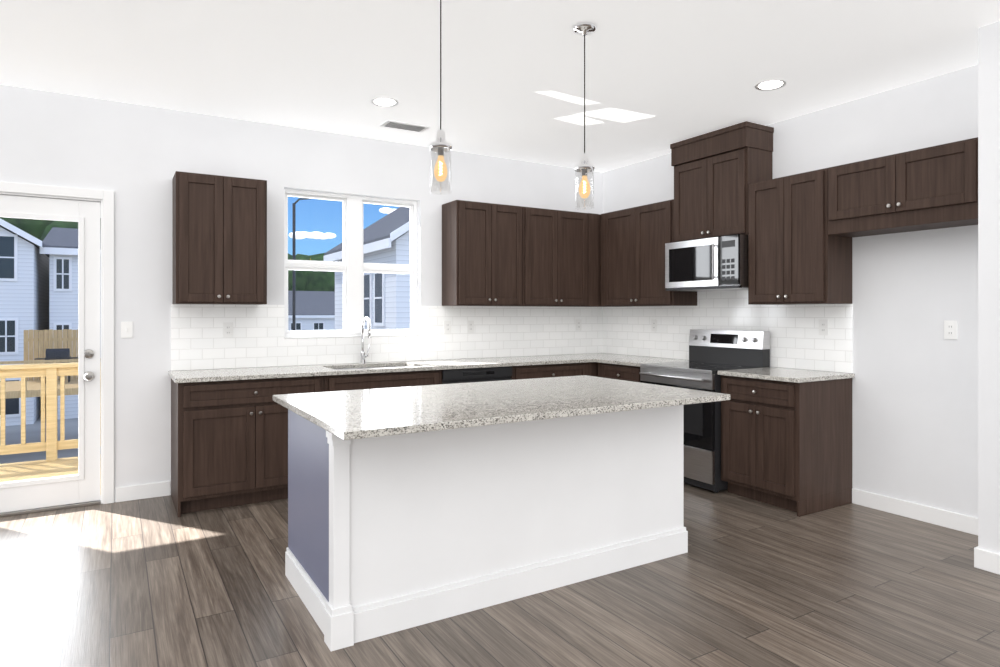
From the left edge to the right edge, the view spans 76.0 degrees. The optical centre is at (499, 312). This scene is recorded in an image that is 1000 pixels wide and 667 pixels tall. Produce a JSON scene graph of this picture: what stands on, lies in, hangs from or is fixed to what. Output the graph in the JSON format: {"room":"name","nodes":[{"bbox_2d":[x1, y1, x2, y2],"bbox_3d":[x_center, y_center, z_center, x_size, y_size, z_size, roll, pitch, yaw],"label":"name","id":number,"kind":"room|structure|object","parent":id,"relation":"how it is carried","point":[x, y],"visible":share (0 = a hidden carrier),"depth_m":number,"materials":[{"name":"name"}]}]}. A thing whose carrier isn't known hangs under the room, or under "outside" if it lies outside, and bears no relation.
{"room":"kitchen","nodes":[
{"label":"kitchen","id":0,"kind":"room"},
{"bbox_2d":[35,348,77,382],"bbox_3d":[-14.285,1.693,20.687,1.200,1.090,0.500,0,0,-31],"label":"outdoor grill","id":1,"kind":"object","parent":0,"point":[56,355],"depth_m":20.51,"materials":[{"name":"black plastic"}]},
{"bbox_2d":[0,84,602,501],"bbox_3d":[-1.769,-0.080,5.196,6.900,2.840,0.150,0,0,-31],"label":"wall","id":2,"kind":"structure","parent":0,"point":[134,158],"depth_m":4.69,"materials":[{"name":"paint"}]},
{"bbox_2d":[0,195,99,512],"bbox_3d":[-3.179,0.268,4.262,0.878,2.094,0.110,0,0,-31],"label":"entry door","id":3,"kind":"structure","parent":2,"relation":"in","point":[83,485],"depth_m":4.43,"materials":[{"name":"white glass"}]},
{"bbox_2d":[0,181,113,516],"bbox_3d":[-3.221,0.239,4.332,1.044,2.202,0.196,0,0,-31],"label":"door frame","id":4,"kind":"structure","parent":2,"relation":"attached to","point":[105,198],"depth_m":4.49,"materials":[{"name":"white wood"}]},
{"bbox_2d":[121,322,132,337],"bbox_3d":[-2.661,0.120,4.565,0.072,0.116,0.012,0,0,-31],"label":"light switch","id":5,"kind":"object","parent":2,"relation":"attached to","point":[126,329],"visible":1,"depth_m":4.56,"materials":[{"name":"white plastic"}]},
{"bbox_2d":[115,481,170,501],"bbox_3d":[-2.571,1.288,4.617,0.347,0.105,0.015,0,0,-31],"label":"baseboard","id":6,"kind":"structure","parent":2,"relation":"attached to","point":[159,489],"depth_m":4.61,"materials":[{"name":"white wood"}]},
{"bbox_2d":[172,171,266,304],"bbox_3d":[-2.072,-0.528,4.739,0.610,0.925,0.318,0,0,-31],"label":"upper cabinet","id":7,"kind":"object","parent":2,"relation":"attached to","point":[219,223],"depth_m":4.59,"materials":[{"name":"brown wood"}]},
{"bbox_2d":[284,189,420,338],"bbox_3d":[-1.254,-0.402,5.490,1.184,1.214,0.147,0,0,-31],"label":"window unit","id":8,"kind":"structure","parent":2,"relation":"in","point":[352,267],"depth_m":5.49,"materials":[{"name":"white plastic"}]},
{"bbox_2d":[171,304,602,370],"bbox_3d":[-0.661,0.180,5.769,4.110,0.490,0.007,0,0,-31],"label":"tile backsplash","id":9,"kind":"structure","parent":2,"relation":"attached to","point":[257,339],"depth_m":5.58,"materials":[{"name":"white tile"}]},
{"bbox_2d":[223,322,232,337],"bbox_3d":[-2.084,0.130,4.905,0.072,0.116,0.008,0,0,-31],"label":"electrical outlet plate","id":10,"kind":"object","parent":9,"relation":"attached to","point":[227,329],"visible":1,"depth_m":4.90,"materials":[{"name":"white plastic"}]},
{"bbox_2d":[444,321,450,333],"bbox_3d":[-0.481,0.130,5.868,0.072,0.116,0.008,0,0,-31],"label":"electrical outlet plate","id":11,"kind":"object","parent":9,"relation":"attached to","point":[447,327],"visible":1,"depth_m":5.86,"materials":[{"name":"white plastic"}]},
{"bbox_2d":[467,321,473,332],"bbox_3d":[-0.275,0.130,5.992,0.072,0.116,0.008,0,0,-31],"label":"electrical outlet plate","id":12,"kind":"object","parent":9,"relation":"attached to","point":[470,326],"visible":1,"depth_m":5.99,"materials":[{"name":"white plastic"}]},
{"bbox_2d":[576,319,581,330],"bbox_3d":[0.818,0.125,6.648,0.072,0.116,0.008,0,0,-31],"label":"electrical outlet plate","id":13,"kind":"object","parent":9,"relation":"attached to","point":[578,324],"visible":1,"depth_m":6.65,"materials":[{"name":"white plastic"}]},
{"bbox_2d":[442,200,527,305],"bbox_3d":[-0.156,-0.528,5.890,0.689,0.925,0.318,0,0,-31],"label":"upper cabinet","id":14,"kind":"object","parent":2,"relation":"attached to","point":[485,245],"depth_m":5.75,"materials":[{"name":"brown wood"}]},
{"bbox_2d":[528,207,591,306],"bbox_3d":[0.465,-0.528,6.263,0.760,0.925,0.318,0,0,-31],"label":"upper cabinet","id":15,"kind":"object","parent":2,"relation":"attached to","point":[559,241],"depth_m":6.14,"materials":[{"name":"brown wood"}]},
{"bbox_2d":[592,213,599,306],"bbox_3d":[0.822,-0.528,6.477,0.199,0.925,0.318,0,0,-31],"label":"strip","id":16,"kind":"object","parent":2,"relation":"attached to","point":[595,217],"depth_m":6.39,"materials":[{"name":"brown wood"}]},
{"bbox_2d":[0,483,999,666],"bbox_3d":[0.330,1.390,1.703,6.900,0.100,8.300,0,0,-31],"label":"floor","id":17,"kind":"structure","parent":0,"point":[159,582],"depth_m":2.96,"materials":[{"name":"brown wood"}]},
{"bbox_2d":[170,377,331,516],"bbox_3d":[-1.843,0.898,4.696,0.978,0.884,0.628,0,0,-31],"label":"base cabinet","id":18,"kind":"object","parent":17,"relation":"on","point":[229,439],"depth_m":4.37,"materials":[{"name":"brown wood"}]},
{"bbox_2d":[168,353,631,384],"bbox_3d":[-0.504,0.441,5.489,4.126,0.030,0.646,0,0,-31],"label":"countertop","id":19,"kind":"structure","parent":18,"relation":"on","point":[182,377],"depth_m":5.18,"materials":[{"name":"grey stone"}]},
{"bbox_2d":[359,317,371,363],"bbox_3d":[-1.101,0.227,5.334,0.093,0.398,0.214,0,0,-31],"label":"faucet","id":20,"kind":"object","parent":19,"relation":"on","point":[362,355],"depth_m":5.38,"materials":[{"name":"silver metal"}]},
{"bbox_2d":[408,365,511,385],"bbox_3d":[-0.347,0.900,5.594,0.688,0.880,0.628,0,0,-31],"label":"base cabinet","id":21,"kind":"object","parent":17,"relation":"on","point":[416,377],"depth_m":5.23,"materials":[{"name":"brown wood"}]},
{"bbox_2d":[285,403,692,650],"bbox_3d":[-0.031,0.899,3.426,2.016,0.883,0.875,0,0,-31],"label":"kitchen island","id":22,"kind":"object","parent":17,"relation":"on","point":[411,506],"depth_m":2.94,"materials":[{"name":"white wood"}]},
{"bbox_2d":[273,375,729,442],"bbox_3d":[0.013,0.441,3.338,2.060,0.030,1.210,0,0,-31],"label":"island countertop","id":23,"kind":"structure","parent":22,"relation":"on","point":[377,413],"depth_m":3.05,"materials":[{"name":"grey stone"}]},
{"bbox_2d":[512,361,595,379],"bbox_3d":[0.325,0.898,5.998,0.885,0.884,0.628,0,0,-31],"label":"base cabinet","id":24,"kind":"object","parent":17,"relation":"on","point":[589,367],"depth_m":5.72,"materials":[{"name":"brown wood"}]},
{"bbox_2d":[596,361,639,381],"bbox_3d":[1.330,0.898,5.833,0.628,0.884,0.646,0,0,-31],"label":"base cabinet","id":25,"kind":"object","parent":17,"relation":"on","point":[620,372],"depth_m":5.68,"materials":[{"name":"brown wood"}]},
{"bbox_2d":[596,357,679,364],"bbox_3d":[1.321,0.441,5.830,0.646,0.030,0.650,0,0,-31],"label":"countertop","id":26,"kind":"structure","parent":25,"relation":"on","point":[603,360],"depth_m":5.79,"materials":[{"name":"grey stone"}]},
{"bbox_2d":[640,329,769,492],"bbox_3d":[1.629,0.743,5.190,0.722,1.195,0.752,0,0,-31],"label":"range","id":27,"kind":"object","parent":17,"relation":"on","point":[712,353],"visible":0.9,"depth_m":4.95,"materials":[{"name":"grey metal"}]},
{"bbox_2d":[721,377,854,516],"bbox_3d":[2.054,0.898,4.627,0.628,0.884,0.636,0,0,-31],"label":"base cabinet","id":28,"kind":"object","parent":17,"relation":"on","point":[786,438],"depth_m":4.39,"materials":[{"name":"brown wood"}]},
{"bbox_2d":[718,367,854,384],"bbox_3d":[2.051,0.441,4.615,0.646,0.030,0.654,0,0,-31],"label":"countertop","id":29,"kind":"structure","parent":28,"relation":"on","point":[797,376],"depth_m":4.46,"materials":[{"name":"grey stone"}]},
{"bbox_2d":[0,0,999,171],"bbox_3d":[0.330,-1.550,1.703,6.900,0.100,8.300,0,0,-31],"label":"ceiling","id":30,"kind":"structure","parent":0,"point":[680,70],"depth_m":3.80,"materials":[{"name":"paint"}]},
{"bbox_2d":[371,97,397,106],"bbox_3d":[-0.819,-1.497,4.548,0.194,0.004,0.194,0,0,-31],"label":"recessed light","id":31,"kind":"object","parent":30,"relation":"in","point":[385,102],"visible":1,"depth_m":4.54,"materials":[{"name":"white plastic"}]},
{"bbox_2d":[380,120,429,132],"bbox_3d":[-0.761,-1.495,5.131,0.360,0.009,0.170,0,0,-31],"label":"ceiling vent","id":32,"kind":"object","parent":30,"relation":"in","point":[404,126],"visible":1,"depth_m":5.12,"materials":[{"name":"grey metal"}]},
{"bbox_2d":[429,0,451,194],"bbox_3d":[-0.271,-1.025,2.929,0.124,0.950,0.124,0,0,-31],"label":"pendant light","id":33,"kind":"object","parent":30,"relation":"hanging from","point":[440,146],"visible":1,"depth_m":2.91,"materials":[{"name":"clear glass"}]},
{"bbox_2d":[573,22,595,209],"bbox_3d":[0.444,-1.025,3.358,0.124,0.950,0.124,0,0,-31],"label":"pendant light","id":34,"kind":"object","parent":30,"relation":"hanging from","point":[584,166],"visible":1,"depth_m":3.34,"materials":[{"name":"clear glass"}]},
{"bbox_2d":[536,91,654,125],"bbox_3d":[0.610,-1.499,4.786,1.091,0.001,0.528,0,0,-31],"label":"sunlight patch","id":35,"kind":"object","parent":30,"relation":"attached to","point":[617,115],"visible":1,"depth_m":4.83,"materials":[{"name":"white"}]},
{"bbox_2d":[755,79,786,89],"bbox_3d":[1.778,-1.497,4.206,0.194,0.004,0.194,0,0,-31],"label":"recessed light","id":36,"kind":"object","parent":30,"relation":"in","point":[771,84],"visible":1,"depth_m":4.20,"materials":[{"name":"white plastic"}]},
{"bbox_2d":[603,64,977,517],"bbox_3d":[3.261,-0.080,3.377,0.150,2.840,8.150,0,0,-31],"label":"wall","id":37,"kind":"structure","parent":0,"point":[915,409],"depth_m":4.21,"materials":[{"name":"paint"}]},
{"bbox_2d":[600,200,696,306],"bbox_3d":[1.377,-0.528,6.055,0.318,0.925,0.978,0,0,-31],"label":"upper cabinet","id":38,"kind":"object","parent":37,"relation":"attached to","point":[633,240],"depth_m":5.93,"materials":[{"name":"brown wood"}]},
{"bbox_2d":[668,121,773,242],"bbox_3d":[1.823,-1.031,5.307,0.324,0.858,0.772,0,0,-31],"label":"upper cabinet","id":39,"kind":"object","parent":37,"relation":"attached to","point":[713,170],"depth_m":5.15,"materials":[{"name":"brown wood"}]},
{"bbox_2d":[665,234,747,290],"bbox_3d":[1.771,-0.395,5.275,0.447,0.406,0.754,0,0,-31],"label":"microwave","id":40,"kind":"object","parent":39,"relation":"attached to","point":[720,263],"visible":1,"depth_m":5.11,"materials":[{"name":"silver metal"}]},
{"bbox_2d":[603,290,852,372],"bbox_3d":[1.798,0.565,5.659,0.008,1.510,2.670,0,0,-31],"label":"tile backsplash","id":41,"kind":"structure","parent":37,"relation":"attached to","point":[796,342],"depth_m":5.31,"materials":[{"name":"white tile"}]},
{"bbox_2d":[651,319,656,331],"bbox_3d":[1.484,0.120,6.165,0.008,0.116,0.072,0,0,-31],"label":"electrical outlet plate","id":42,"kind":"object","parent":41,"relation":"attached to","point":[653,324],"visible":1,"depth_m":6.16,"materials":[{"name":"white plastic"}]},
{"bbox_2d":[819,319,827,334],"bbox_3d":[2.370,0.105,4.691,0.008,0.116,0.072,0,0,-31],"label":"electrical outlet plate","id":43,"kind":"object","parent":41,"relation":"attached to","point":[823,326],"visible":1,"depth_m":4.69,"materials":[{"name":"white plastic"}]},
{"bbox_2d":[748,168,851,304],"bbox_3d":[2.187,-0.528,4.708,0.318,0.925,0.638,0,0,-31],"label":"upper cabinet","id":44,"kind":"object","parent":37,"relation":"attached to","point":[800,230],"depth_m":4.56,"materials":[{"name":"brown wood"}]},
{"bbox_2d":[828,137,977,240],"bbox_3d":[2.609,-0.761,4.006,0.318,0.458,0.996,0,0,-31],"label":"upper cabinet","id":45,"kind":"object","parent":37,"relation":"attached to","point":[934,187],"depth_m":3.92,"materials":[{"name":"brown wood"}]},
{"bbox_2d":[852,488,977,535],"bbox_3d":[2.738,1.288,4.082,0.019,0.105,0.998,0,0,-31],"label":"baseboard","id":46,"kind":"structure","parent":37,"relation":"attached to","point":[944,518],"depth_m":4.14,"materials":[{"name":"white wood"}]},
{"bbox_2d":[944,320,956,338],"bbox_3d":[2.804,0.105,3.983,0.008,0.116,0.072,0,0,-31],"label":"electrical outlet plate","id":47,"kind":"object","parent":37,"relation":"attached to","point":[950,329],"visible":1,"depth_m":3.98,"materials":[{"name":"white plastic"}]},
{"bbox_2d":[978,21,999,553],"bbox_3d":[2.791,-0.080,3.462,0.570,2.840,0.120,0,0,-31],"label":"wall","id":48,"kind":"structure","parent":0,"point":[988,287],"depth_m":3.32,"materials":[{"name":"paint"}]},
{"bbox_2d":[974,546,995,568],"bbox_3d":[2.737,1.288,3.508,0.555,0.105,0.015,0,0,-31],"label":"baseboard","id":49,"kind":"structure","parent":48,"relation":"attached to","point":[986,560],"depth_m":3.33,"materials":[{"name":"white wood"}]},
{"bbox_2d":[996,553,999,574],"bbox_3d":[2.802,1.288,3.399,0.555,0.105,0.039,0,0,-31],"label":"baseboard","id":50,"kind":"structure","parent":48,"relation":"attached to","point":[997,555],"depth_m":3.28,"materials":[{"name":"white wood"}]},
{"label":"outside","id":51,"kind":"structure","parent":0,"visible":0},
{"bbox_2d":[0,408,100,463],"bbox_3d":[-65.898,4.440,118.332,320.000,0.200,259.840,0,0,-31],"label":"ground","id":52,"kind":"structure","parent":51,"point":[36,434],"depth_m":22.13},
{"bbox_2d":[0,218,48,425],"bbox_3d":[-24.599,-0.535,27.825,8.630,9.750,12.140,0,0,-31],"label":"house","id":53,"kind":"structure","parent":52,"relation":"on","point":[18,273],"depth_m":24.75,"materials":[{"name":"white"}]},
{"bbox_2d":[0,362,100,494],"bbox_3d":[-4.096,2.430,5.449,2.470,3.820,2.600,0,0,-31],"label":"deck","id":54,"kind":"object","parent":52,"relation":"on","point":[52,427],"depth_m":6.47,"materials":[{"name":"brown wood"}]},
{"bbox_2d":[0,329,100,398],"bbox_3d":[-14.881,2.444,19.746,4.910,3.792,3.400,0,0,-31],"label":"fence","id":55,"kind":"object","parent":52,"relation":"on","point":[32,389],"depth_m":21.13,"materials":[{"name":"brown wood"}]},
{"bbox_2d":[39,227,100,419],"bbox_3d":[-19.417,0.110,31.994,4.850,8.460,12.330,0,0,-31],"label":"house","id":56,"kind":"structure","parent":52,"relation":"on","point":[70,275],"depth_m":26.18,"materials":[{"name":"white"}]},
{"bbox_2d":[0,198,334,330],"bbox_3d":[-5.833,0.038,78.529,112.772,18.603,70.813,0,0,-31],"label":"trees","id":57,"kind":"object","parent":52,"relation":"on","point":[298,282],"depth_m":40.85,"materials":[{"name":"green plant"}]},
{"bbox_2d":[288,291,334,330],"bbox_3d":[-18.484,3.510,68.546,34.600,11.660,10.630,0,0,-31],"label":"townhouses","id":58,"kind":"structure","parent":52,"relation":"on","point":[323,306],"depth_m":63.65,"materials":[{"name":"white"}]},
{"bbox_2d":[324,207,409,329],"bbox_3d":[-0.865,-0.460,23.128,9.180,9.600,6.640,0,0,-31],"label":"house","id":59,"kind":"structure","parent":52,"relation":"on","point":[376,278],"depth_m":19.22,"materials":[{"name":"white"}]},
{"bbox_2d":[289,232,335,238],"bbox_3d":[-87.390,-36.076,298.986,21.608,4.049,8.374,0,0,-31],"label":"cloud","id":60,"kind":"structure","parent":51,"point":[319,235],"materials":[{"name":"white"}]},
{"bbox_2d":[379,207,395,213],"bbox_3d":[-52.770,-51.404,324.454,17.298,3.242,7.117,0,0,-31],"label":"cloud","id":61,"kind":"structure","parent":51,"point":[385,210],"materials":[{"name":"white"}]}
]}

